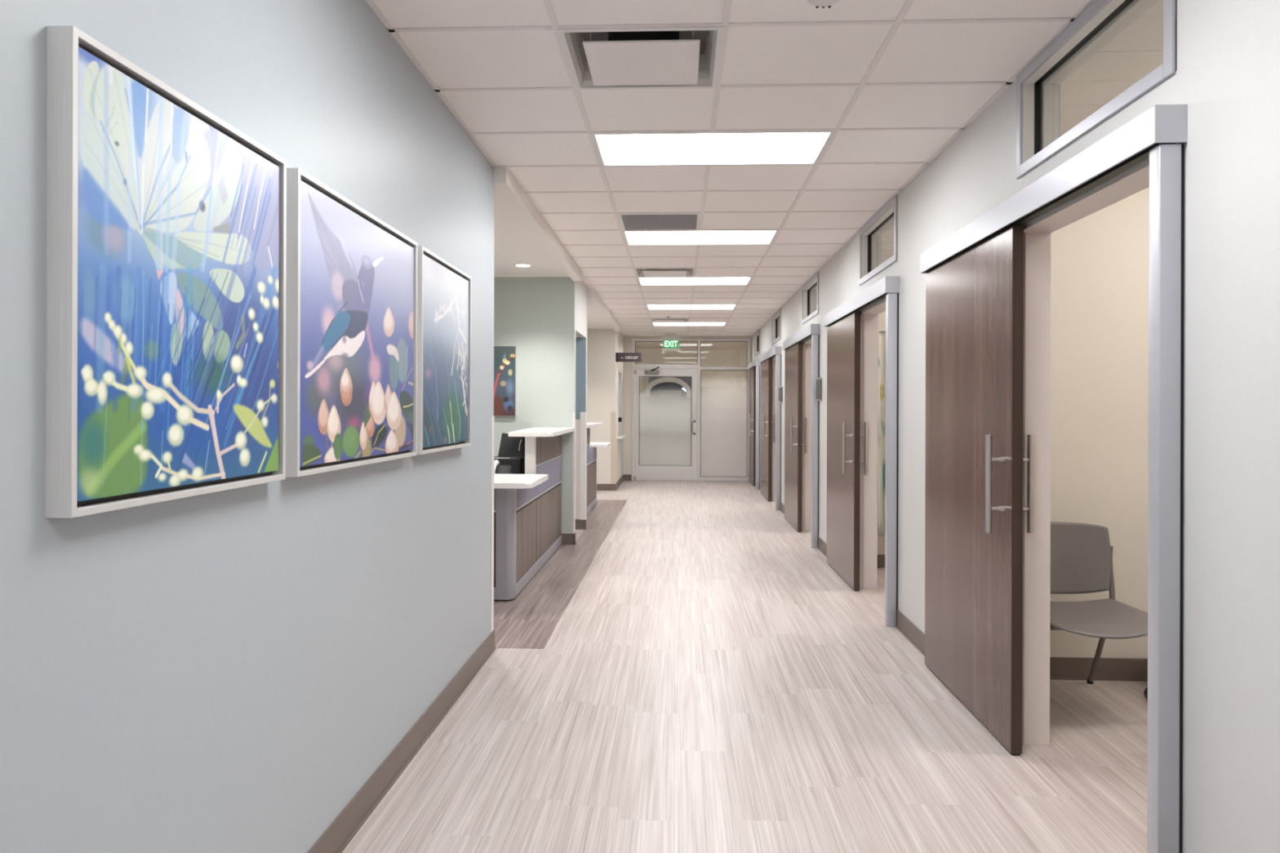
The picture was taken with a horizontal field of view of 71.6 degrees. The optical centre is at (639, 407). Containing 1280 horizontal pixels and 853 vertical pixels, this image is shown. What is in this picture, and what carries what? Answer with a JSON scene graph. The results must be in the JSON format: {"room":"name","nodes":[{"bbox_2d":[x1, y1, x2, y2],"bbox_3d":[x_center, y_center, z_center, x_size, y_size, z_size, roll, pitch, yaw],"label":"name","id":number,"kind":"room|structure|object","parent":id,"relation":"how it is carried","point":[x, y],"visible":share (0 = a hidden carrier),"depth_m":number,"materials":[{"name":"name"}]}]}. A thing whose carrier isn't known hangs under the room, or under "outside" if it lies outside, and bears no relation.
{"room":"hospital interior","nodes":[
{"label":"hospital interior","id":0,"kind":"room"},
{"bbox_2d":[0,0,494,852],"bbox_3d":[-1.090,0.005,0.963,0.150,2.753,8.230,0,0,2],"label":"wall","id":1,"kind":"structure","parent":0,"point":[226,671],"depth_m":2.13,"materials":[{"name":"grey paint"}]},
{"bbox_2d":[44,25,286,518],"bbox_3d":[-0.951,-0.227,1.882,0.046,0.822,0.806,0,0,2],"label":"framed print","id":2,"kind":"object","parent":1,"relation":"attached to","point":[166,221],"visible":1,"depth_m":1.72,"materials":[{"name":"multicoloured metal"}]},
{"bbox_2d":[285,167,417,477],"bbox_3d":[-0.907,-0.227,2.894,0.046,0.822,1.076,0,0,2],"label":"framed print","id":3,"kind":"object","parent":1,"relation":"attached to","point":[351,276],"visible":1,"depth_m":2.71,"materials":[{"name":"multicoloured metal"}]},
{"bbox_2d":[306,629,496,852],"bbox_3d":[-1.014,1.326,0.965,0.021,0.112,8.251,0,0,2],"label":"baseboard","id":4,"kind":"structure","parent":1,"relation":"attached to","point":[345,826],"depth_m":3.31,"materials":[{"name":"brown rubber"}]},
{"bbox_2d":[417,245,471,454],"bbox_3d":[-0.863,-0.227,3.908,0.046,0.822,0.827,0,0,2],"label":"framed print","id":5,"kind":"object","parent":1,"relation":"attached to","point":[443,290],"visible":1,"depth_m":3.82,"materials":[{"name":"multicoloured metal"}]},
{"bbox_2d":[490,416,494,632],"bbox_3d":[-0.868,0.658,5.044,0.063,1.222,0.063,0,0,2],"label":"trim","id":6,"kind":"structure","parent":1,"relation":"attached to","point":[492,417],"depth_m":5.04,"materials":[{"name":"white plastic"}]},
{"bbox_2d":[493,276,574,533],"bbox_3d":[-2.262,0.002,9.092,3.200,2.753,0.110,0,0,2],"label":"wall","id":7,"kind":"structure","parent":0,"point":[535,315],"depth_m":8.98,"materials":[{"name":"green paint"}]},
{"bbox_2d":[493,346,516,415],"bbox_3d":[-1.606,-0.272,8.990,0.705,0.705,0.036,0,0,2],"label":"framed print","id":8,"kind":"object","parent":7,"relation":"attached to","point":[504,357],"visible":0.31,"depth_m":8.96,"materials":[{"name":"fabric"}]},
{"bbox_2d":[561,533,574,544],"bbox_3d":[-0.840,1.327,8.970,0.372,0.112,0.021,0,0,2],"label":"baseboard","id":9,"kind":"structure","parent":7,"relation":"attached to","point":[567,539],"depth_m":8.96,"materials":[{"name":"brown rubber"}]},
{"bbox_2d":[493,186,613,328],"bbox_3d":[-2.218,-1.344,10.021,3.198,0.035,9.770,0,0,2],"label":"ceiling","id":10,"kind":"structure","parent":0,"point":[514,242],"depth_m":7.65,"materials":[{"name":"paint"}]},
{"bbox_2d":[513,263,532,267],"bbox_3d":[-1.087,-1.336,8.255,0.176,0.034,0.176,0,0,2],"label":"recessed light","id":11,"kind":"object","parent":10,"relation":"in","point":[522,265],"visible":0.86,"depth_m":8.26,"materials":[{"name":"white glass"}]},
{"bbox_2d":[573,281,586,532],"bbox_3d":[-0.713,0.006,9.586,0.152,2.753,1.229,0,0,2],"label":"wall","id":12,"kind":"structure","parent":0,"point":[580,294],"depth_m":9.55,"materials":[{"name":"white paint"}]},
{"bbox_2d":[572,412,575,533],"bbox_3d":[-0.670,0.659,8.996,0.020,1.222,0.064,0,0,2],"label":"trim","id":13,"kind":"structure","parent":12,"relation":"attached to","point":[574,413],"depth_m":8.96,"materials":[{"name":"white plastic"}]},
{"bbox_2d":[573,532,576,544],"bbox_3d":[-0.661,1.327,9.018,0.021,0.112,0.131,0,0,2],"label":"baseboard","id":14,"kind":"structure","parent":12,"relation":"attached to","point":[575,534],"depth_m":8.99,"materials":[{"name":"brown rubber"}]},
{"bbox_2d":[575,337,586,519],"bbox_3d":[-2.213,0.002,10.211,3.200,2.753,0.110,0,0,2],"label":"wall","id":15,"kind":"structure","parent":0,"point":[580,343],"depth_m":10.09,"materials":[{"name":"blue paint"}]},
{"bbox_2d":[575,419,580,519],"bbox_3d":[-1.225,0.696,10.106,1.188,1.130,0.014,0,0,2],"label":"wainscot panel","id":16,"kind":"object","parent":15,"relation":"attached to","point":[577,421],"visible":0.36,"depth_m":10.08,"materials":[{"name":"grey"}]},
{"bbox_2d":[575,519,586,529],"bbox_3d":[-1.016,1.326,10.099,0.822,0.112,0.021,0,0,2],"label":"baseboard","id":17,"kind":"structure","parent":15,"relation":"attached to","point":[580,524],"depth_m":10.08,"materials":[{"name":"brown rubber"}]},
{"bbox_2d":[579,412,586,519],"bbox_3d":[-0.646,0.659,10.108,0.068,1.222,0.080,0,0,2],"label":"trim","id":18,"kind":"structure","parent":15,"relation":"attached to","point":[583,442],"depth_m":10.07,"materials":[{"name":"white plastic"}]},
{"bbox_2d":[586,328,623,484],"bbox_3d":[-1.963,0.003,15.951,3.200,2.753,2.100,0,0,2],"label":"wall","id":19,"kind":"structure","parent":0,"point":[602,344],"depth_m":14.85,"materials":[{"name":"beige paint"}]},
{"bbox_2d":[596,484,616,490],"bbox_3d":[-2.008,1.323,14.897,3.221,0.112,0.021,0,0,2],"label":"baseboard","id":20,"kind":"structure","parent":19,"relation":"attached to","point":[599,486],"depth_m":14.83,"materials":[{"name":"brown rubber"}]},
{"bbox_2d":[610,411,616,484],"bbox_3d":[-0.446,0.667,14.867,0.079,1.207,0.074,0,0,2],"label":"trim","id":21,"kind":"structure","parent":19,"relation":"attached to","point":[613,414],"depth_m":14.83,"materials":[{"name":"beige plastic"}]},
{"bbox_2d":[617,368,626,439],"bbox_3d":[-0.396,-0.071,15.842,0.240,1.210,1.180,0,0,2],"label":"window","id":22,"kind":"structure","parent":19,"relation":"in","point":[620,436],"depth_m":16.33,"materials":[{"name":"white glass"}]},
{"bbox_2d":[615,352,640,361],"bbox_3d":[-0.193,-0.846,14.858,0.426,0.154,0.040,0,0,2],"label":"sign","id":23,"kind":"object","parent":19,"relation":"attached to","point":[620,357],"visible":1,"depth_m":14.85,"materials":[{"name":"black plastic"}]},
{"bbox_2d":[644,377,691,404],"bbox_3d":[0.629,0.237,20.167,1.260,2.300,0.450,0,0,2],"label":"window","id":24,"kind":"structure","parent":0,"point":[659,390],"depth_m":20.02,"materials":[{"name":"clear glass"}]},
{"bbox_2d":[622,336,752,474],"bbox_3d":[1.011,0.011,16.932,5.856,2.753,0.120,0,0,2],"label":"wall","id":25,"kind":"structure","parent":0,"point":[628,340],"depth_m":16.93,"materials":[{"name":"beige paint"}]},
{"bbox_2d":[623,474,631,480],"bbox_3d":[-0.242,1.328,16.922,0.173,0.112,0.021,0,0,2],"label":"baseboard","id":26,"kind":"structure","parent":25,"relation":"attached to","point":[626,477],"depth_m":16.92,"materials":[{"name":"brown rubber"}]},
{"bbox_2d":[633,368,697,480],"bbox_3d":[0.481,0.321,16.891,1.208,2.130,0.185,0,0,2],"label":"door","id":27,"kind":"structure","parent":25,"relation":"in","point":[666,434],"depth_m":16.88,"materials":[{"name":"metal"}]},
{"bbox_2d":[644,366,659,374],"bbox_3d":[0.228,-0.710,16.826,0.285,0.151,0.112,0,0,2],"label":"door closer","id":28,"kind":"object","parent":27,"relation":"attached to","point":[652,371],"depth_m":16.83,"materials":[{"name":"grey metal"}]},
{"bbox_2d":[631,338,750,481],"bbox_3d":[0.968,0.038,16.904,2.230,2.700,0.120,0,0,2],"label":"trim","id":29,"kind":"structure","parent":25,"relation":"attached to","point":[697,366],"depth_m":16.84,"materials":[{"name":"metal"}]},
{"bbox_2d":[700,400,746,476],"bbox_3d":[1.590,0.297,16.852,0.881,2.025,0.006,0,0,2],"label":"wall panel","id":30,"kind":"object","parent":25,"relation":"in","point":[723,423],"depth_m":16.85,"materials":[{"name":"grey glass"}]},
{"bbox_2d":[373,0,1088,335],"bbox_3d":[0.470,-1.379,6.836,2.446,0.016,20.098,0,0,2],"label":"ceiling","id":31,"kind":"structure","parent":0,"point":[957,51],"depth_m":4.06,"materials":[{"name":"tile"}]},
{"bbox_2d":[493,167,582,281],"bbox_3d":[-0.716,-1.326,7.008,0.087,0.097,3.920,0,0,2],"label":"trim","id":32,"kind":"structure","parent":31,"relation":"attached to","point":[504,182],"depth_m":6.08,"materials":[{"name":"paint"}]},
{"bbox_2d":[586,288,620,331],"bbox_3d":[-0.476,-1.325,12.513,0.087,0.097,4.640,0,0,2],"label":"trim","id":33,"kind":"structure","parent":31,"relation":"attached to","point":[592,295],"depth_m":11.57,"materials":[{"name":"paint"}]},
{"bbox_2d":[556,26,724,89],"bbox_3d":[0.014,-1.422,3.488,0.602,0.148,0.602,0,0,2],"label":"ceiling vent","id":34,"kind":"object","parent":31,"relation":"in","point":[688,56],"visible":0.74,"depth_m":3.47,"materials":[{"name":"white metal"}]},
{"bbox_2d":[616,213,702,231],"bbox_3d":[0.147,-1.384,6.533,0.602,0.040,0.602,0,0,2],"label":"ceiling vent","id":35,"kind":"object","parent":31,"relation":"in","point":[628,221],"visible":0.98,"depth_m":6.53,"materials":[{"name":"grey metal"}]},
{"bbox_2d":[633,267,695,277],"bbox_3d":[0.253,-1.421,8.970,0.602,0.148,0.602,0,0,2],"label":"ceiling vent","id":36,"kind":"object","parent":31,"relation":"in","point":[640,272],"visible":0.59,"depth_m":8.98,"materials":[{"name":"white metal"}]},
{"bbox_2d":[649,318,688,322],"bbox_3d":[0.466,-1.421,13.842,0.602,0.148,0.602,0,0,2],"label":"ceiling vent","id":37,"kind":"object","parent":31,"relation":"in","point":[652,320],"visible":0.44,"depth_m":13.80,"materials":[{"name":"white metal"}]},
{"bbox_2d":[661,333,680,351],"bbox_3d":[0.569,-1.204,16.291,0.350,0.322,0.180,0,0,2],"label":"exit sign","id":38,"kind":"object","parent":31,"relation":"hanging from","point":[670,343],"visible":1,"depth_m":16.28,"materials":[{"name":"green plastic"}]},
{"bbox_2d":[651,322,727,325],"bbox_3d":[0.797,-1.389,14.437,1.219,0.053,0.610,0,0,2],"label":"ceiling light","id":39,"kind":"object","parent":31,"relation":"attached to","point":[652,323],"visible":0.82,"depth_m":14.70,"materials":[{"name":"white plastic"}]},
{"bbox_2d":[644,304,737,309],"bbox_3d":[0.691,-1.389,12.001,1.219,0.053,0.610,0,0,2],"label":"ceiling light","id":40,"kind":"object","parent":31,"relation":"attached to","point":[647,306],"visible":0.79,"depth_m":12.24,"materials":[{"name":"white plastic"}]},
{"bbox_2d":[636,276,753,285],"bbox_3d":[0.584,-1.390,9.565,1.219,0.053,0.610,0,0,2],"label":"ceiling light","id":41,"kind":"object","parent":31,"relation":"attached to","point":[696,280],"visible":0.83,"depth_m":9.78,"materials":[{"name":"white plastic"}]},
{"bbox_2d":[621,230,779,245],"bbox_3d":[0.478,-1.390,7.129,1.219,0.053,0.610,0,0,2],"label":"ceiling light","id":42,"kind":"object","parent":31,"relation":"attached to","point":[688,237],"visible":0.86,"depth_m":7.27,"materials":[{"name":"white plastic"}]},
{"bbox_2d":[589,130,836,166],"bbox_3d":[0.372,-1.390,4.693,1.219,0.053,0.610,0,0,2],"label":"ceiling light","id":43,"kind":"object","parent":31,"relation":"attached to","point":[770,147],"visible":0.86,"depth_m":4.76,"materials":[{"name":"white plastic"}]},
{"bbox_2d":[365,0,1093,336],"bbox_3d":[0.470,-1.369,6.836,2.448,0.008,20.100,0,0,2],"label":"grid","id":44,"kind":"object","parent":31,"relation":"attached to","point":[900,20],"depth_m":4.28,"materials":[{"name":"metal"}]},
{"bbox_2d":[806,0,839,8],"bbox_3d":[0.601,-1.343,2.892,0.144,0.047,0.144,0,0,2],"label":"smoke detector","id":45,"kind":"object","parent":31,"relation":"attached to","point":[817,3],"visible":1,"depth_m":2.90,"materials":[{"name":"white plastic"}]},
{"bbox_2d":[342,480,1147,852],"bbox_3d":[0.467,1.416,9.138,8.656,0.061,24.700,0,0,2],"label":"floor","id":46,"kind":"structure","parent":0,"point":[709,682],"depth_m":3.82,"materials":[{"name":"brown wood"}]},
{"bbox_2d":[493,427,574,600],"bbox_3d":[-1.441,0.789,7.513,1.540,1.183,2.966,0,0,2],"label":"reception desk","id":47,"kind":"object","parent":46,"relation":"on","point":[527,507],"visible":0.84,"depth_m":7.06,"materials":[{"name":"brown plastic"}]},
{"bbox_2d":[493,459,511,474],"bbox_3d":[-1.112,0.530,7.066,0.144,0.222,0.198,0,0,2],"label":"desk phone","id":48,"kind":"object","parent":47,"relation":"on","point":[498,469],"visible":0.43,"depth_m":7.09,"materials":[{"name":"black plastic"}]},
{"bbox_2d":[493,456,524,474],"bbox_3d":[-1.218,0.536,7.795,0.410,0.211,0.370,0,0,2],"label":"printer","id":49,"kind":"object","parent":47,"relation":"on","point":[517,463],"visible":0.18,"depth_m":7.62,"materials":[{"name":"black plastic"}]},
{"bbox_2d":[497,432,524,456],"bbox_3d":[-1.115,0.436,8.133,0.354,0.412,0.152,0,0,-1],"label":"monitor","id":50,"kind":"object","parent":47,"relation":"on","point":[509,446],"visible":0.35,"depth_m":8.09,"materials":[{"name":"black plastic"}]},
{"bbox_2d":[493,474,548,488],"bbox_3d":[-1.487,0.527,6.451,1.540,0.035,0.840,0,0,2],"label":"countertop","id":51,"kind":"structure","parent":47,"relation":"on","point":[500,481],"depth_m":6.25,"materials":[{"name":"white stone"}]},
{"bbox_2d":[507,427,574,436],"bbox_3d":[-0.894,0.217,8.085,0.449,0.035,1.776,0,0,2],"label":"countertop","id":52,"kind":"structure","parent":47,"relation":"on","point":[531,432],"depth_m":7.48,"materials":[{"name":"white stone"}]},
{"bbox_2d":[586,422,611,514],"bbox_3d":[-1.258,0.790,11.713,1.540,1.183,2.966,0,0,2],"label":"reception desk","id":53,"kind":"object","parent":46,"relation":"on","point":[591,446],"visible":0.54,"depth_m":12.03,"materials":[{"name":"grey plastic"}]},
{"bbox_2d":[586,422,602,428],"bbox_3d":[-0.762,0.217,11.096,0.449,0.035,1.776,0,0,2],"label":"countertop","id":54,"kind":"structure","parent":53,"relation":"on","point":[588,424],"depth_m":10.97,"materials":[{"name":"white stone"}]},
{"bbox_2d":[590,442,611,447],"bbox_3d":[-1.211,0.528,12.775,1.540,0.035,0.840,0,0,2],"label":"countertop","id":55,"kind":"structure","parent":53,"relation":"on","point":[592,444],"depth_m":12.40,"materials":[{"name":"white stone"}]},
{"bbox_2d":[1049,522,1147,684],"bbox_3d":[2.029,0.979,4.134,0.574,0.829,0.748,0,0,2],"label":"chair","id":56,"kind":"object","parent":46,"relation":"on","point":[1082,553],"visible":0.66,"depth_m":4.29,"materials":[{"name":"grey plastic"}]},
{"bbox_2d":[1143,687,1147,699],"bbox_3d":[2.691,1.119,4.168,0.600,0.548,0.630,0,0,5],"label":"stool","id":57,"kind":"object","parent":46,"relation":"on","point":[1145,692],"visible":0.02,"depth_m":4.20,"materials":[{"name":"black plastic"}]},
{"bbox_2d":[635,186,1149,658],"bbox_3d":[1.879,0.014,10.954,5.800,2.753,19.150,0,0,2],"label":"wall","id":58,"kind":"structure","parent":0,"point":[1100,300],"depth_m":4.54,"materials":[{"name":"beige paint"}]},
{"bbox_2d":[615,474,623,489],"bbox_3d":[-0.364,1.328,15.881,0.021,0.112,2.112,0,0,2],"label":"baseboard","id":59,"kind":"structure","parent":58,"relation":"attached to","point":[620,480],"depth_m":15.71,"materials":[{"name":"brown rubber"}]},
{"bbox_2d":[877,554,884,568],"bbox_3d":[3.218,1.339,7.682,2.644,0.112,0.021,0,0,2],"label":"baseboard","id":60,"kind":"structure","parent":58,"relation":"attached to","point":[881,557],"depth_m":7.73,"materials":[{"name":"brown rubber"}]},
{"bbox_2d":[1049,657,1147,681],"bbox_3d":[3.079,1.338,4.505,2.644,0.112,0.021,0,0,2],"label":"baseboard","id":61,"kind":"structure","parent":58,"relation":"attached to","point":[1060,668],"depth_m":4.53,"materials":[{"name":"brown rubber"}]},
{"bbox_2d":[635,0,1163,348],"bbox_3d":[1.835,-1.377,11.057,5.694,0.030,18.948,0,0,2],"label":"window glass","id":62,"kind":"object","parent":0,"point":[1137,51],"depth_m":3.64,"materials":[{"name":"tile"}]},
{"bbox_2d":[877,313,885,536],"bbox_3d":[2.693,-0.128,7.571,1.360,2.463,0.073,0,0,2],"label":"privacy curtain","id":63,"kind":"object","parent":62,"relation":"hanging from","point":[882,335],"visible":0.06,"depth_m":7.62,"materials":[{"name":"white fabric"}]},
{"bbox_2d":[752,0,1279,852],"bbox_3d":[1.752,0.014,6.780,0.126,2.753,20.100,0,0,2],"label":"wall","id":64,"kind":"structure","parent":0,"point":[1227,75],"depth_m":2.30,"materials":[{"name":"white paint"}]},
{"bbox_2d":[747,359,759,488],"bbox_3d":[2.090,0.280,15.995,0.276,2.223,1.648,0,0,2],"label":"door","id":65,"kind":"structure","parent":64,"relation":"in","point":[753,366],"depth_m":15.73,"materials":[{"name":"wood"}]},
{"bbox_2d":[753,328,759,356],"bbox_3d":[2.153,-1.149,15.804,0.158,0.431,1.165,0,0,2],"label":"window","id":66,"kind":"structure","parent":64,"relation":"in","point":[757,335],"depth_m":16.29,"materials":[{"name":"glass"}]},
{"bbox_2d":[759,346,781,510],"bbox_3d":[1.970,0.279,13.231,0.276,2.223,2.374,0,0,2],"label":"door","id":67,"kind":"structure","parent":64,"relation":"in","point":[771,453],"depth_m":13.22,"materials":[{"name":"wood"}]},
{"bbox_2d":[771,307,781,345],"bbox_3d":[2.017,-1.149,12.677,0.158,0.431,1.165,0,0,2],"label":"window","id":68,"kind":"structure","parent":64,"relation":"in","point":[776,317],"depth_m":13.06,"materials":[{"name":"glass"}]},
{"bbox_2d":[778,386,782,403],"bbox_3d":[1.888,-0.179,11.899,0.050,0.226,0.099,0,0,2],"label":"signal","id":69,"kind":"object","parent":64,"relation":"attached to","point":[780,388],"visible":1,"depth_m":11.88,"materials":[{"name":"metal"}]},
{"bbox_2d":[779,502,784,514],"bbox_3d":[1.867,1.335,11.043,0.021,0.112,2.020,0,0,2],"label":"baseboard","id":70,"kind":"structure","parent":64,"relation":"attached to","point":[782,505],"depth_m":11.81,"materials":[{"name":"brown rubber"}]},
{"bbox_2d":[782,324,819,547],"bbox_3d":[1.827,0.279,9.974,0.276,2.223,2.374,0,0,2],"label":"door","id":71,"kind":"structure","parent":64,"relation":"in","point":[801,486],"depth_m":10.01,"materials":[{"name":"wood"}]},
{"bbox_2d":[801,271,818,324],"bbox_3d":[1.875,-1.150,9.420,0.158,0.431,1.165,0,0,2],"label":"window","id":72,"kind":"structure","parent":64,"relation":"in","point":[809,310],"depth_m":9.94,"materials":[{"name":"glass"}]},
{"bbox_2d":[816,377,822,400],"bbox_3d":[1.746,-0.180,8.652,0.050,0.226,0.099,0,0,2],"label":"sign","id":73,"kind":"object","parent":64,"relation":"attached to","point":[819,380],"visible":1,"depth_m":8.64,"materials":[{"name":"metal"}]},
{"bbox_2d":[817,537,826,557],"bbox_3d":[1.726,1.334,7.826,0.021,0.112,1.940,0,0,2],"label":"baseboard","id":74,"kind":"structure","parent":64,"relation":"attached to","point":[822,545],"depth_m":8.52,"materials":[{"name":"brown rubber"}]},
{"bbox_2d":[823,275,899,626],"bbox_3d":[1.689,0.279,6.797,0.276,2.223,2.374,0,0,2],"label":"door","id":75,"kind":"structure","parent":64,"relation":"in","point":[851,333],"depth_m":6.83,"materials":[{"name":"wood"}]},
{"bbox_2d":[858,195,897,285],"bbox_3d":[1.736,-1.150,6.243,0.158,0.431,1.165,0,0,2],"label":"window","id":76,"kind":"structure","parent":64,"relation":"in","point":[869,236],"depth_m":6.56,"materials":[{"name":"glass"}]},
{"bbox_2d":[895,609,924,656],"bbox_3d":[1.588,1.334,4.649,0.021,0.112,1.940,0,0,2],"label":"baseboard","id":77,"kind":"structure","parent":64,"relation":"attached to","point":[910,631],"depth_m":5.26,"materials":[{"name":"brown rubber"}]},
{"bbox_2d":[920,104,1187,852],"bbox_3d":[1.550,0.278,3.620,0.276,2.223,2.374,0,0,2],"label":"door","id":78,"kind":"structure","parent":64,"relation":"in","point":[988,282],"depth_m":3.65,"materials":[{"name":"wood"}]},
{"bbox_2d":[1015,0,1177,178],"bbox_3d":[1.598,-1.151,3.066,0.158,0.431,1.165,0,0,2],"label":"window","id":79,"kind":"structure","parent":64,"relation":"in","point":[1038,138],"depth_m":3.24,"materials":[{"name":"glass"}]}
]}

